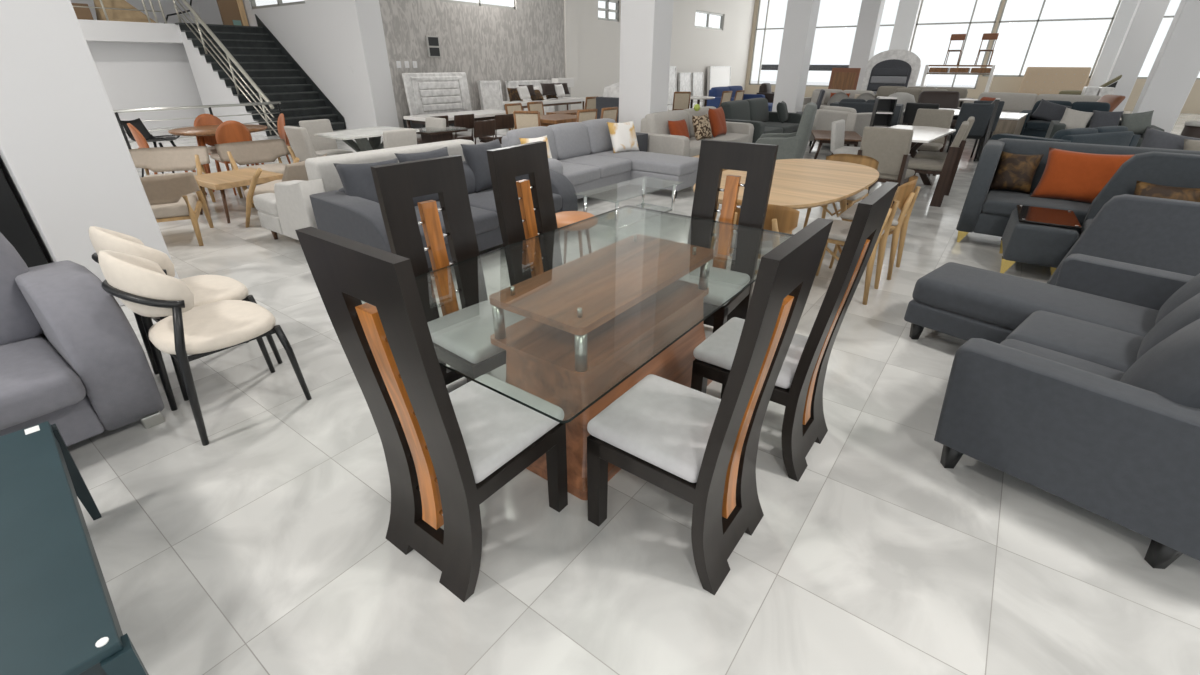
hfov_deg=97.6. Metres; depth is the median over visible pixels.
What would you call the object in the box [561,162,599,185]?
seat cushion
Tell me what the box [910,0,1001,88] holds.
window
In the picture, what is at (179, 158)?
lounge chair
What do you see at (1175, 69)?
pillar
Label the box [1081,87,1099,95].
box
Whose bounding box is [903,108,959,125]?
dining table
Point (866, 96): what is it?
shell chair
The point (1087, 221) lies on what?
seat cushion
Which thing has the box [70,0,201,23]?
wall
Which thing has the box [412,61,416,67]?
switch plate
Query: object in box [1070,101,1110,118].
cushion
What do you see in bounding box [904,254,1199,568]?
sectional sofa
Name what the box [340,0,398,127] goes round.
pillar
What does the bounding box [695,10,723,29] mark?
window
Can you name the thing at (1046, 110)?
pillow
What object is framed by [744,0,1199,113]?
wall
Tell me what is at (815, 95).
pillow
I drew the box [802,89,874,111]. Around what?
sofa
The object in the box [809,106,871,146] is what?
armchair
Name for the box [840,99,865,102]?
cushion
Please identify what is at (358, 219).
sofa
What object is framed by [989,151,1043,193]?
pillow
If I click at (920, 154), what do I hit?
dining chair
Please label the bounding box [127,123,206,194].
dining chair
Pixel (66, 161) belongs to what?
pillar
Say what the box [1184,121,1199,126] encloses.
cushion
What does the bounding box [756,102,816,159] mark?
chair
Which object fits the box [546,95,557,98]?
pillow
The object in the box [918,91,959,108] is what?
cushion
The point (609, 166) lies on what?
seat cushion
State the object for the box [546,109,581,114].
dining table
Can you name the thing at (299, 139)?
dining chair
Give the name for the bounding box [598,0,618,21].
window
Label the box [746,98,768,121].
cushion
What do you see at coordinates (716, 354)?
seat cushion
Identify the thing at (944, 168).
dining chair
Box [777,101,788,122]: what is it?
pillow
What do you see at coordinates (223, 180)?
coffee table
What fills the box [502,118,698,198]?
sofa
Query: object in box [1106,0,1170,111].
pillar
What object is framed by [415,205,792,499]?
dining table
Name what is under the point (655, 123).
cushion
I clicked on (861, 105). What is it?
sofa
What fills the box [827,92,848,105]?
shell chair
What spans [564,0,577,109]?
pillar
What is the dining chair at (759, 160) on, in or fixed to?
on the floor
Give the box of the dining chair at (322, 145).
[299,119,352,154]
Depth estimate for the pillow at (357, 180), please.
4.17 m
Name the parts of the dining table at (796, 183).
leg, leg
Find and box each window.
[250,0,304,8]
[440,0,514,8]
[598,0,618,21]
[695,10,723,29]
[749,0,893,86]
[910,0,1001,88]
[982,0,1120,77]
[1137,16,1199,79]
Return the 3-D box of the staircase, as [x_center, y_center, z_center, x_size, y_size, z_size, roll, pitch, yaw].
[-8.527,-6.710,13.217,3.430,2.680,1.960,19,33,32]
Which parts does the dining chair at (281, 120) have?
backrest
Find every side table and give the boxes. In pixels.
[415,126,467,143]
[959,99,976,106]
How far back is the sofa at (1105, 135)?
7.72 m
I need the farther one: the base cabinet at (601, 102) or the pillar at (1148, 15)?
the pillar at (1148, 15)
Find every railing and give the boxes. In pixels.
[73,0,166,22]
[113,101,281,148]
[173,0,278,136]
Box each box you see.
[71,3,93,19]
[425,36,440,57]
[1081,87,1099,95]
[1097,87,1114,96]
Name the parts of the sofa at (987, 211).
leg, armrest, backrest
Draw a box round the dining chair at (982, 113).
[947,103,994,160]
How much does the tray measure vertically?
0.024 m
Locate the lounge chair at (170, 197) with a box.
[140,172,213,245]
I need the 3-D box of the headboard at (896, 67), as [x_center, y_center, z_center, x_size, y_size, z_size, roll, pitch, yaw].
[9.186,-8.065,16.758,1.560,1.980,0.404,22,35,35]
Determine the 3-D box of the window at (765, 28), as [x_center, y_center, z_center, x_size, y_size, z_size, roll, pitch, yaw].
[10.726,-14.753,25.587,6.600,4.550,0.100,19,33,32]
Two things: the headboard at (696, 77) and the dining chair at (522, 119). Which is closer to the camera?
the dining chair at (522, 119)
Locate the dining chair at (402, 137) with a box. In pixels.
[383,128,416,148]
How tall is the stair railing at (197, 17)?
3.533 m
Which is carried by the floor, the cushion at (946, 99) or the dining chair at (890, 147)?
the dining chair at (890, 147)
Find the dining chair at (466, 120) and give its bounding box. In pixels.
[453,114,473,141]
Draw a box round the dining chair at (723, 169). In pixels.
[713,169,728,229]
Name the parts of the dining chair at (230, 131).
leg, seat, leg, backrest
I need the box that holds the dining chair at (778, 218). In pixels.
[727,199,799,273]
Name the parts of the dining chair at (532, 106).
panel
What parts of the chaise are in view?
seat, backrest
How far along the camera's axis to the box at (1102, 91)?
13.77 m
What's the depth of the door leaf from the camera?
14.20 m
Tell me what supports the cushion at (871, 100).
on the sofa at (861, 105)
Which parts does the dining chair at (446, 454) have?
panel, seat frame, leg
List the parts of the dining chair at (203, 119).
backrest, seat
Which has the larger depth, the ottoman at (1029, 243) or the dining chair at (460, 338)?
the ottoman at (1029, 243)
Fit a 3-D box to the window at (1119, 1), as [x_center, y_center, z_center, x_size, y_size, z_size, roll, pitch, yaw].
[17.911,-12.502,20.740,3.600,3.980,0.100,19,33,32]
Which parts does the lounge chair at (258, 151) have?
leg, leg, backrest, seat, leg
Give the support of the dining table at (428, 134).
on the floor
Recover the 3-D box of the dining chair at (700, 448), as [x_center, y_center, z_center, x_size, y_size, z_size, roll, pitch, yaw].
[0.301,0.183,1.758,0.573,1.165,0.435,19,33,32]
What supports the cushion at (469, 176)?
on the sofa at (358, 219)
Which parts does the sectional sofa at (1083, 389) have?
leg, leg, armrest, armrest, leg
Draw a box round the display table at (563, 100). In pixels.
[503,97,585,110]
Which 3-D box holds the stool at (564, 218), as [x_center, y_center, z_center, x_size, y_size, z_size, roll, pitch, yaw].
[-0.220,-0.763,4.308,0.410,0.477,0.410,8,29,15]
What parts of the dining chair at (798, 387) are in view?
leg, leg, seat frame, panel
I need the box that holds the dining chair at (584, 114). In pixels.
[576,109,597,121]
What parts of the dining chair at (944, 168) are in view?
seat frame, seat, leg, backrest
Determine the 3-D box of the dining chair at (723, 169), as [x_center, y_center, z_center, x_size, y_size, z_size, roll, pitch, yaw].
[1.434,-1.377,5.176,0.500,0.776,0.488,-21,34,-34]
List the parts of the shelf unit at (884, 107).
panel, panel, shelf, shelf, panel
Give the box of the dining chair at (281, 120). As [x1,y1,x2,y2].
[261,113,293,164]
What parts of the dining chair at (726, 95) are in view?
panel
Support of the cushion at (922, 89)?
on the table at (914, 91)
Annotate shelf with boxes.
[489,234,715,334]
[490,279,708,379]
[927,72,989,74]
[929,65,991,66]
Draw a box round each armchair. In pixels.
[88,226,282,400]
[98,250,311,445]
[757,83,774,102]
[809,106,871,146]
[902,91,960,134]
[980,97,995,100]
[1097,94,1125,111]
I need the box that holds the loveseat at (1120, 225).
[1047,151,1199,284]
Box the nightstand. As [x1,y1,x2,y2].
[992,112,1027,135]
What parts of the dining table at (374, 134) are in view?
leg, leg, leg, leg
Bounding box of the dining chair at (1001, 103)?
[974,100,1004,139]
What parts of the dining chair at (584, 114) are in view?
panel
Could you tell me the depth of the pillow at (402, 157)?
4.64 m
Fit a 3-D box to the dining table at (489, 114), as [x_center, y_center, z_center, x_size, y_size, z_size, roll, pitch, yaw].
[-2.419,-3.632,9.475,0.750,0.750,1.950,19,33,32]
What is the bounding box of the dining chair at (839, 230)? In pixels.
[816,190,899,304]
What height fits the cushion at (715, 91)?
0.473 m
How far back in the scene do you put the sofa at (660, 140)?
8.20 m
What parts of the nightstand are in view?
drawer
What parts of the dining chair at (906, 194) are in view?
leg, seat frame, seat, leg, backrest, leg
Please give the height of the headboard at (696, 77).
1.204 m
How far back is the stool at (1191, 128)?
9.25 m
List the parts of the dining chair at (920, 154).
seat, leg, backrest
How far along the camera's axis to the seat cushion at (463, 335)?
2.41 m
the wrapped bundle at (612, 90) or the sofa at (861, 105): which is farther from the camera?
the sofa at (861, 105)
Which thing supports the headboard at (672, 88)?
on the floor
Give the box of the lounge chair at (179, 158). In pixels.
[128,146,215,206]
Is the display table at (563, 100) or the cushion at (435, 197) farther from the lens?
the display table at (563, 100)
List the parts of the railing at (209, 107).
post, handrail, rail, rail, rail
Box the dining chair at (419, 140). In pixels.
[417,115,448,143]
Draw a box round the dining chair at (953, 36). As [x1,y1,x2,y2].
[943,34,965,64]
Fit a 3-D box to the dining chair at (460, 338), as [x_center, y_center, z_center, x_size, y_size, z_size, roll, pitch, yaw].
[-0.614,-0.195,2.471,0.573,1.165,0.435,22,35,35]
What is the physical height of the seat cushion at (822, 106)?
0.174 m
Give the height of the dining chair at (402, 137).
0.862 m
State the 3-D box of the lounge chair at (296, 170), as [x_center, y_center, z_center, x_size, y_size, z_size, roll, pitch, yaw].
[-3.352,-1.593,5.669,0.746,0.666,0.780,2,28,3]
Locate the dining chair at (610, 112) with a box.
[600,107,617,121]
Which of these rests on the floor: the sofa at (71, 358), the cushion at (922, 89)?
the sofa at (71, 358)
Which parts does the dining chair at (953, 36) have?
backrest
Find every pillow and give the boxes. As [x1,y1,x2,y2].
[333,158,397,202]
[394,147,448,161]
[461,139,501,192]
[507,88,522,101]
[517,86,530,99]
[519,85,534,95]
[519,135,551,157]
[531,90,543,100]
[534,87,544,96]
[540,83,556,95]
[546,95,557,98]
[555,83,569,93]
[555,84,564,96]
[607,121,638,152]
[668,119,689,139]
[692,114,711,140]
[708,107,726,136]
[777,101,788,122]
[811,91,826,104]
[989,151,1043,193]
[1030,99,1070,121]
[1030,147,1133,202]
[1060,107,1093,128]
[1089,110,1123,127]
[1121,110,1153,133]
[1134,181,1199,201]
[1140,126,1199,149]
[1183,139,1199,150]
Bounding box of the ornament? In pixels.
[694,104,699,110]
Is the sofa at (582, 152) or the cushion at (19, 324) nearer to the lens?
the cushion at (19, 324)
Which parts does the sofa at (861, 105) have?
armrest, backrest, armrest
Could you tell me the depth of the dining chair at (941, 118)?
8.07 m
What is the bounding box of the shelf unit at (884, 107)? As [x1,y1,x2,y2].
[870,96,896,127]
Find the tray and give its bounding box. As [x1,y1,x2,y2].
[1016,205,1081,228]
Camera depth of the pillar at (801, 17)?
13.37 m
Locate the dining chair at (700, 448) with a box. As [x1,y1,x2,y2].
[587,218,832,594]
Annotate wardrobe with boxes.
[0,168,48,267]
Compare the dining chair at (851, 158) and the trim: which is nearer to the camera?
the dining chair at (851, 158)
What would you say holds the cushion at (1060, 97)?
on the sofa at (1014, 102)
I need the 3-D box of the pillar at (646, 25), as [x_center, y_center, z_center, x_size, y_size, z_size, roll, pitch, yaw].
[0.728,-5.425,7.918,0.610,5.400,0.560,19,33,32]
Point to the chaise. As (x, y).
(1070, 92)
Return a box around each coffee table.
[0,421,148,674]
[194,168,282,222]
[583,179,679,241]
[809,130,861,158]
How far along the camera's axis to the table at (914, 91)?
14.84 m
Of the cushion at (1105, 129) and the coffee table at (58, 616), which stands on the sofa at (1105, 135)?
the cushion at (1105, 129)
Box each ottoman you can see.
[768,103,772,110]
[999,208,1078,275]
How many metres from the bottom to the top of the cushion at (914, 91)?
0.543 m
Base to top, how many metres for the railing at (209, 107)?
0.765 m
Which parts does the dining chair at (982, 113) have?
leg, seat frame, leg, backrest, leg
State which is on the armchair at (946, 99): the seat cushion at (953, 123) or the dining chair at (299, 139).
the seat cushion at (953, 123)
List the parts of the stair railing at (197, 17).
post, post, handrail, post, post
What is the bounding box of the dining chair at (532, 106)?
[527,101,544,114]
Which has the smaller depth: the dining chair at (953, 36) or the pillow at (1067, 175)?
the pillow at (1067, 175)
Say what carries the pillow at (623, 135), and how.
on the sofa at (582, 152)
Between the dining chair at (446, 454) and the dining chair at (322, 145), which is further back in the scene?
the dining chair at (322, 145)
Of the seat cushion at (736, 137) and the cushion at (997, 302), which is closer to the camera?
the cushion at (997, 302)
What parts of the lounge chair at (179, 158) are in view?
backrest, seat, leg, leg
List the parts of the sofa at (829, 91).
armrest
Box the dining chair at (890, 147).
[847,126,914,208]
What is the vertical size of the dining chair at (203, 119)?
0.899 m
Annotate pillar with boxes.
[0,0,178,305]
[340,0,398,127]
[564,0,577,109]
[619,0,673,131]
[772,0,820,112]
[849,0,884,89]
[889,0,921,50]
[1087,0,1138,86]
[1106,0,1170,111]
[1132,0,1199,132]
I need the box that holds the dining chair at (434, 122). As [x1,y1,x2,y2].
[425,117,445,127]
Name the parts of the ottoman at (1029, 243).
leg, leg, leg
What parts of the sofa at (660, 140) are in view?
backrest, armrest, armrest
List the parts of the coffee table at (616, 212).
leg, leg, rail, leg, rail, leg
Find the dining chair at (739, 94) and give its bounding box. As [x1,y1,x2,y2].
[734,90,744,100]
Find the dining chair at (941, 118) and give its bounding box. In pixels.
[913,108,954,176]
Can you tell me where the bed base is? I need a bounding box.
[403,119,483,128]
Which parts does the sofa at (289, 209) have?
leg, armrest, backrest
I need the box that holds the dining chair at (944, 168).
[903,121,968,206]
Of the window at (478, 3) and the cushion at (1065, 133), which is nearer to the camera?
the cushion at (1065, 133)
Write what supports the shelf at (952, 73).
attached to the display rack
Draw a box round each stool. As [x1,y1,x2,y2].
[555,211,597,263]
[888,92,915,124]
[1180,121,1199,137]
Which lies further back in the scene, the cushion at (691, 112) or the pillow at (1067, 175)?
the cushion at (691, 112)
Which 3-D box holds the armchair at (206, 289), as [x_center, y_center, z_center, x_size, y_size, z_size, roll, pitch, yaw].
[-2.192,-0.202,2.780,0.500,0.879,0.558,19,33,32]
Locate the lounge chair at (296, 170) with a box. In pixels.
[244,153,326,227]
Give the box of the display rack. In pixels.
[920,65,996,91]
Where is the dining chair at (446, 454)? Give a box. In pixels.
[295,227,567,601]
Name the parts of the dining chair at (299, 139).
backrest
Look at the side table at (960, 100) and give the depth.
13.40 m
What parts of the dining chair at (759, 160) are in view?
leg, seat frame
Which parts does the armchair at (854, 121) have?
armrest, backrest, armrest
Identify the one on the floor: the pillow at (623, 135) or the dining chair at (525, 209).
the dining chair at (525, 209)
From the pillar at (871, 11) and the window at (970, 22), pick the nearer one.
the pillar at (871, 11)
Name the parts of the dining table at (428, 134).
glass, frame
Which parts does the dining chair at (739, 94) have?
panel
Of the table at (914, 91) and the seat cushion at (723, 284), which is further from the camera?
the table at (914, 91)
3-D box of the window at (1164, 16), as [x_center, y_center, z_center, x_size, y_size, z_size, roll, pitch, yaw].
[22.526,-10.893,17.710,6.600,3.980,0.100,19,33,32]
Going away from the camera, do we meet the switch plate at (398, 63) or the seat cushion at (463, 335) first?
the seat cushion at (463, 335)
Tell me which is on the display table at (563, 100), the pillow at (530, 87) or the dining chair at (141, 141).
the pillow at (530, 87)
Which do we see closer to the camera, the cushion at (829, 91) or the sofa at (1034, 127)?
the sofa at (1034, 127)
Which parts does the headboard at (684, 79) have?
panel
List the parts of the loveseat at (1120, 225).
armrest, armrest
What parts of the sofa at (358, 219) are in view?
armrest, armrest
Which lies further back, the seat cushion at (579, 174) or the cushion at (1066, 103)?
the cushion at (1066, 103)
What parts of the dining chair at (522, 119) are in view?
panel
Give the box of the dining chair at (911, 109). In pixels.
[903,103,939,124]
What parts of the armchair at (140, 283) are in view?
backrest, leg, leg, seat, seat frame, leg, leg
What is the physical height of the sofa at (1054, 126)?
0.670 m
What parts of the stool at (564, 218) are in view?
leg, seat, leg, leg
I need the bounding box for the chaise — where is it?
[1059,75,1121,94]
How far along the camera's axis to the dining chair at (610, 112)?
8.38 m
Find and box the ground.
[751,81,974,86]
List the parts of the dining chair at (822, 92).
backrest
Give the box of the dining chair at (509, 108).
[504,103,522,129]
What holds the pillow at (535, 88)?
on the display table at (563, 100)
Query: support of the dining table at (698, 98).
on the floor
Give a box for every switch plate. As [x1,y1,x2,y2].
[396,61,400,67]
[404,61,408,67]
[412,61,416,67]
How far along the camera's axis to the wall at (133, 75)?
13.32 m
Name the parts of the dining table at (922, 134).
leg, leg, leg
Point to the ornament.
(696, 106)
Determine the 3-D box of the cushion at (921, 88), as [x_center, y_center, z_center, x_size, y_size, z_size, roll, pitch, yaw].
[9.724,-7.343,16.017,0.848,0.543,0.313,21,34,33]
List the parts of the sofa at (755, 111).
armrest, armrest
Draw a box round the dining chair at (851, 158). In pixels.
[803,154,878,245]
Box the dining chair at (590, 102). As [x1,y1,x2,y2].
[585,96,597,108]
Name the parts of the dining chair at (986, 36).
backrest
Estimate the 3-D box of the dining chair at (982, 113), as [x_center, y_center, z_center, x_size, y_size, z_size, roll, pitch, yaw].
[6.733,-3.770,9.606,0.492,0.962,0.554,13,30,23]
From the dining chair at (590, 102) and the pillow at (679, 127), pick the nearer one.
the pillow at (679, 127)
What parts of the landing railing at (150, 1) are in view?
post, rail, post, post, post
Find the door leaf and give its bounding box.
[216,0,248,25]
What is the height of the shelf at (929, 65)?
0.050 m
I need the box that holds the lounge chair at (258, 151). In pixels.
[215,139,295,207]
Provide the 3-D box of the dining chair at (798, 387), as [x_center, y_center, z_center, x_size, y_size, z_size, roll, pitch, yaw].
[0.757,-0.063,2.232,0.573,1.165,0.435,19,33,32]
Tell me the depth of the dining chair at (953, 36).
18.85 m
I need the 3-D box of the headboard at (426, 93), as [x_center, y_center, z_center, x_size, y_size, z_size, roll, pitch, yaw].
[-4.150,-6.276,13.582,0.221,1.019,1.940,19,33,32]
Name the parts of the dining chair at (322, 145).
backrest, seat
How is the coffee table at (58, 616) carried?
on the floor
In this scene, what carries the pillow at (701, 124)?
on the sofa at (660, 140)
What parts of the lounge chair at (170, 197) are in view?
backrest, seat frame, seat, leg, rail, leg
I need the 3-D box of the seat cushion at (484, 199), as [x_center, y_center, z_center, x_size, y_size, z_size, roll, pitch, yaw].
[-0.931,-1.283,5.027,0.810,0.174,0.840,19,33,32]
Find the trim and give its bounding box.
[761,64,848,70]
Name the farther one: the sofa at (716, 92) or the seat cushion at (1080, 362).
the sofa at (716, 92)
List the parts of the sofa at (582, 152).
backrest, armrest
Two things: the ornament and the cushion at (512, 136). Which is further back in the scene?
the ornament
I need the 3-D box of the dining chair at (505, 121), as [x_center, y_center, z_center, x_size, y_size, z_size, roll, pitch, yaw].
[-1.710,-3.282,8.738,0.511,0.822,0.412,22,35,35]
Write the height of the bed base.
0.300 m
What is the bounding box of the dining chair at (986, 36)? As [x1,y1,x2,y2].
[974,33,998,64]
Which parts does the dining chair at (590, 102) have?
panel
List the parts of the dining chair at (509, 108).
panel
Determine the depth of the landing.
12.37 m
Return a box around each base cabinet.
[596,97,618,122]
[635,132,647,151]
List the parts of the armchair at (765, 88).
armrest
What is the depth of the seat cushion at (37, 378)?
2.13 m
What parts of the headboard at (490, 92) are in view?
frame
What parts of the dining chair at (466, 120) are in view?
seat, backrest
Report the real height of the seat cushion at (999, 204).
0.148 m
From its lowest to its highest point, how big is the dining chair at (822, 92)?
1.002 m
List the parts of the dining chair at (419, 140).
seat, backrest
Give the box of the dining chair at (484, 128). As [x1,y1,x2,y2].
[474,119,494,143]
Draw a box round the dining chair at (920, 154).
[913,116,974,195]
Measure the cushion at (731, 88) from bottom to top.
0.473 m
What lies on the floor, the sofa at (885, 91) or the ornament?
the sofa at (885, 91)
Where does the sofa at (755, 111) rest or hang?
on the floor
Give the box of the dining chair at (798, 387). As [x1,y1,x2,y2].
[691,182,898,481]
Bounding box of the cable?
[164,0,191,22]
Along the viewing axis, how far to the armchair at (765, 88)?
18.26 m
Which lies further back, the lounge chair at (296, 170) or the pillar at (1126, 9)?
the pillar at (1126, 9)
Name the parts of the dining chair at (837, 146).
backrest, seat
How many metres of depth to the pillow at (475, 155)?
5.02 m
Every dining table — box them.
[168,124,266,191]
[314,126,419,151]
[403,109,505,127]
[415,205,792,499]
[540,114,576,126]
[546,109,581,114]
[690,96,714,107]
[693,159,878,248]
[870,125,955,188]
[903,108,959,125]
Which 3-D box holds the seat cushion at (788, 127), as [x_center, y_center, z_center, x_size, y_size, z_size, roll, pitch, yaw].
[3.656,-4.427,11.085,0.810,0.174,1.030,19,33,32]
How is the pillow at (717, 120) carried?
on the sofa at (660, 140)
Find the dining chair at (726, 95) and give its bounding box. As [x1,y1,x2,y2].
[720,91,732,105]
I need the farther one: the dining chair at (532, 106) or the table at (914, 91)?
the table at (914, 91)
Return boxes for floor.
[67,100,1199,674]
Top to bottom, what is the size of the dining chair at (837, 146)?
0.842 m
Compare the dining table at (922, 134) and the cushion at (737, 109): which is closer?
the dining table at (922, 134)
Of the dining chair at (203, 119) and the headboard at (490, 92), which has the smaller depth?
the dining chair at (203, 119)
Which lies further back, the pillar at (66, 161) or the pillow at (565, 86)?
the pillow at (565, 86)
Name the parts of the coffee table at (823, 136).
leg, leg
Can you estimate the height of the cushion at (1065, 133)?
0.333 m
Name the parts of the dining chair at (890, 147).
backrest, seat frame, seat, leg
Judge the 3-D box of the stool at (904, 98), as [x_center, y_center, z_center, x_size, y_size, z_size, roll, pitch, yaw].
[7.705,-5.841,13.608,0.720,0.930,0.720,19,33,32]
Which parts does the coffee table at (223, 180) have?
leg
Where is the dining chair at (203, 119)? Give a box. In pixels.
[194,114,222,171]
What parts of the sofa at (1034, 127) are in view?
armrest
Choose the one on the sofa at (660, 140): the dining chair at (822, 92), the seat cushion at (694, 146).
the seat cushion at (694, 146)
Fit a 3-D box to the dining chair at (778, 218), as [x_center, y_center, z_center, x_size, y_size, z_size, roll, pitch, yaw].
[1.124,-0.594,3.675,0.500,0.776,0.488,19,33,32]
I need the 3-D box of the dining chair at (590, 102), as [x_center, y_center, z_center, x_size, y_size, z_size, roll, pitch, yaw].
[-0.349,-4.692,11.329,0.537,0.934,0.400,22,35,35]
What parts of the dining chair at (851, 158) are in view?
leg, leg, seat frame, backrest, seat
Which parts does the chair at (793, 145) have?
armrest, armrest, backrest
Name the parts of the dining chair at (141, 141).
backrest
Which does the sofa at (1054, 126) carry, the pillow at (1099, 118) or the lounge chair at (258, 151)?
the pillow at (1099, 118)
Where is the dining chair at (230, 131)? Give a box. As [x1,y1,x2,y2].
[210,120,258,194]
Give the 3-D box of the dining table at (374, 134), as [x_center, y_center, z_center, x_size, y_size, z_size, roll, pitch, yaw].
[-3.009,-2.321,6.957,0.820,0.755,1.160,17,32,28]
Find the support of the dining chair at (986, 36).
on the display rack
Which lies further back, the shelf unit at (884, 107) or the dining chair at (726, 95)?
the dining chair at (726, 95)
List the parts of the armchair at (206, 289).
backrest, leg, leg, seat, leg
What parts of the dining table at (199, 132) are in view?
leg, leg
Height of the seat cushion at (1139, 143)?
0.174 m
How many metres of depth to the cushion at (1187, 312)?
2.16 m
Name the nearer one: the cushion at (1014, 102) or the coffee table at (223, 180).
the coffee table at (223, 180)
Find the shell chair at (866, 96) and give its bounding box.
[856,93,874,100]
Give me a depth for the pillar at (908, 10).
23.16 m
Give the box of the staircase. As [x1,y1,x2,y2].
[175,14,345,135]
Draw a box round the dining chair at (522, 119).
[513,111,540,128]
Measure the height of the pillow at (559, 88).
0.321 m
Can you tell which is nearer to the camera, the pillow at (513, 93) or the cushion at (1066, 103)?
the cushion at (1066, 103)
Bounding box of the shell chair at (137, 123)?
[120,118,192,176]
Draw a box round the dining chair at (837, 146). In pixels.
[830,119,859,154]
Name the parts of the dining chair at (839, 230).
leg, seat frame, seat, leg, leg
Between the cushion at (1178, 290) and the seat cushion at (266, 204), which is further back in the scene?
the seat cushion at (266, 204)
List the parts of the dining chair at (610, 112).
panel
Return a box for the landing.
[78,19,182,43]
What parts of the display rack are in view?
frame, drawer, drawer, drawer, frame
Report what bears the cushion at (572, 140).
on the sofa at (582, 152)
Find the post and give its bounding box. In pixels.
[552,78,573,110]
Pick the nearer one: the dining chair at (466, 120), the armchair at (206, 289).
the armchair at (206, 289)
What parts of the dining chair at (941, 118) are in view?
seat, backrest, leg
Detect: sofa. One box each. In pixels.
[0,232,164,446]
[253,139,474,239]
[309,161,577,267]
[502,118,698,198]
[637,106,753,156]
[707,86,764,107]
[718,98,801,142]
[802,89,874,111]
[830,99,903,125]
[874,86,972,106]
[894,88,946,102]
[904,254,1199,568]
[956,138,1199,241]
[964,92,1100,112]
[990,126,1140,146]
[1019,100,1110,137]
[1045,119,1163,146]
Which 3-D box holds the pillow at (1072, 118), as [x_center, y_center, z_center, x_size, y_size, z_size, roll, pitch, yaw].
[8.820,-4.023,9.767,0.492,0.448,0.232,19,33,31]
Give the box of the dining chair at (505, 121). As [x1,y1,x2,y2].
[479,114,513,143]
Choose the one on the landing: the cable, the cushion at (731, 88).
the cable
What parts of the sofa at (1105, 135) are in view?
armrest, backrest, armrest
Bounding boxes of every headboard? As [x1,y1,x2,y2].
[402,72,471,115]
[477,80,503,119]
[505,80,554,114]
[668,66,676,104]
[678,72,690,101]
[691,72,703,101]
[707,66,730,95]
[828,68,860,90]
[861,49,920,93]
[1018,67,1090,94]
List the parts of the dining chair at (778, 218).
leg, seat frame, seat, backrest, leg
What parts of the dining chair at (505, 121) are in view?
seat, backrest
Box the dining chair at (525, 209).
[486,141,562,285]
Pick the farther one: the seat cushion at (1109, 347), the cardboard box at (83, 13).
the cardboard box at (83, 13)
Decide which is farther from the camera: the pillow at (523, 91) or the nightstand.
the pillow at (523, 91)
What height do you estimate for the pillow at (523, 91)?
0.314 m
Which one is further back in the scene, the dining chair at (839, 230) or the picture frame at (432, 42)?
the picture frame at (432, 42)
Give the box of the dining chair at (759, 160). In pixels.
[679,139,778,333]
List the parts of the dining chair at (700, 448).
leg, seat frame, panel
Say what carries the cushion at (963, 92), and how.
on the sofa at (885, 91)
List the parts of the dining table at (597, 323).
post, post, glass, post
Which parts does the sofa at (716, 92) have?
armrest, armrest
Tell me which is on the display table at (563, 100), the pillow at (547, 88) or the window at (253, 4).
the pillow at (547, 88)
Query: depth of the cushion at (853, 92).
15.73 m
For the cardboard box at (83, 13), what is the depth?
12.01 m
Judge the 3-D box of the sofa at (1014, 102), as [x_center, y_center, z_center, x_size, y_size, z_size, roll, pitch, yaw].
[11.386,-5.952,13.900,3.000,0.890,1.010,23,35,37]
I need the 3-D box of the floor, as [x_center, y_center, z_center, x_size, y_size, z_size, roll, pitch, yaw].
[4.021,-4.090,11.355,34.200,0.120,36.400,19,33,32]
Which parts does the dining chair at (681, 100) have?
panel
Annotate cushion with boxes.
[0,232,42,344]
[0,334,85,429]
[253,193,278,216]
[413,193,438,205]
[414,201,498,246]
[427,300,526,363]
[449,374,563,482]
[463,161,492,193]
[468,189,561,226]
[506,126,556,158]
[547,122,590,159]
[559,155,631,177]
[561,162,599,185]
[582,118,615,153]
[587,374,720,482]
[589,150,698,176]
[645,110,689,135]
[679,266,749,305]
[684,106,715,136]
[689,138,702,156]
[690,133,748,142]
[693,317,807,388]
[711,87,729,96]
[721,100,749,119]
[727,86,742,99]
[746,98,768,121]
[761,83,771,92]
[764,122,798,132]
[764,126,782,133]
[802,104,826,109]
[811,89,842,104]
[823,106,856,112]
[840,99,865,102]
[842,90,873,98]
[866,99,874,102]
[875,86,906,98]
[894,88,920,102]
[908,87,935,89]
[912,262,1158,336]
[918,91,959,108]
[921,89,946,91]
[937,87,967,106]
[950,120,956,127]
[978,92,1037,111]
[982,189,1091,225]
[1000,339,1124,380]
[1005,311,1143,371]
[1025,120,1050,129]
[1030,100,1071,119]
[1034,94,1100,104]
[1052,128,1097,138]
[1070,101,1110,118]
[1080,219,1092,235]
[1094,126,1127,132]
[1120,319,1199,408]
[1136,137,1142,146]
[1137,293,1199,359]
[1155,273,1199,324]
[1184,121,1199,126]
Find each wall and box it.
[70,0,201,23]
[86,41,204,129]
[197,0,363,129]
[379,0,754,127]
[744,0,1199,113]
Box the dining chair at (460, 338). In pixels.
[371,155,526,384]
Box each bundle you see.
[93,0,155,22]
[603,82,618,97]
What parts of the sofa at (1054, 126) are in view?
armrest, armrest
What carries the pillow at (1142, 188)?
on the loveseat at (1120, 225)
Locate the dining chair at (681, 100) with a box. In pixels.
[668,92,690,110]
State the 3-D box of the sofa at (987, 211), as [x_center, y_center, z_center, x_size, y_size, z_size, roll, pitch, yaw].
[4.456,-1.272,4.869,1.730,0.900,0.974,19,33,32]
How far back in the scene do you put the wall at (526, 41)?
15.87 m
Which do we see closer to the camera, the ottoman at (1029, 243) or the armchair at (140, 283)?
the armchair at (140, 283)
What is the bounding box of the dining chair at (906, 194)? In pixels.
[829,176,920,279]
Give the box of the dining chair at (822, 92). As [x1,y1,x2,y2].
[796,89,824,113]
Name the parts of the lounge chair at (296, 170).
leg, seat, backrest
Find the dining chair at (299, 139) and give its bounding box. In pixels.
[284,126,337,161]

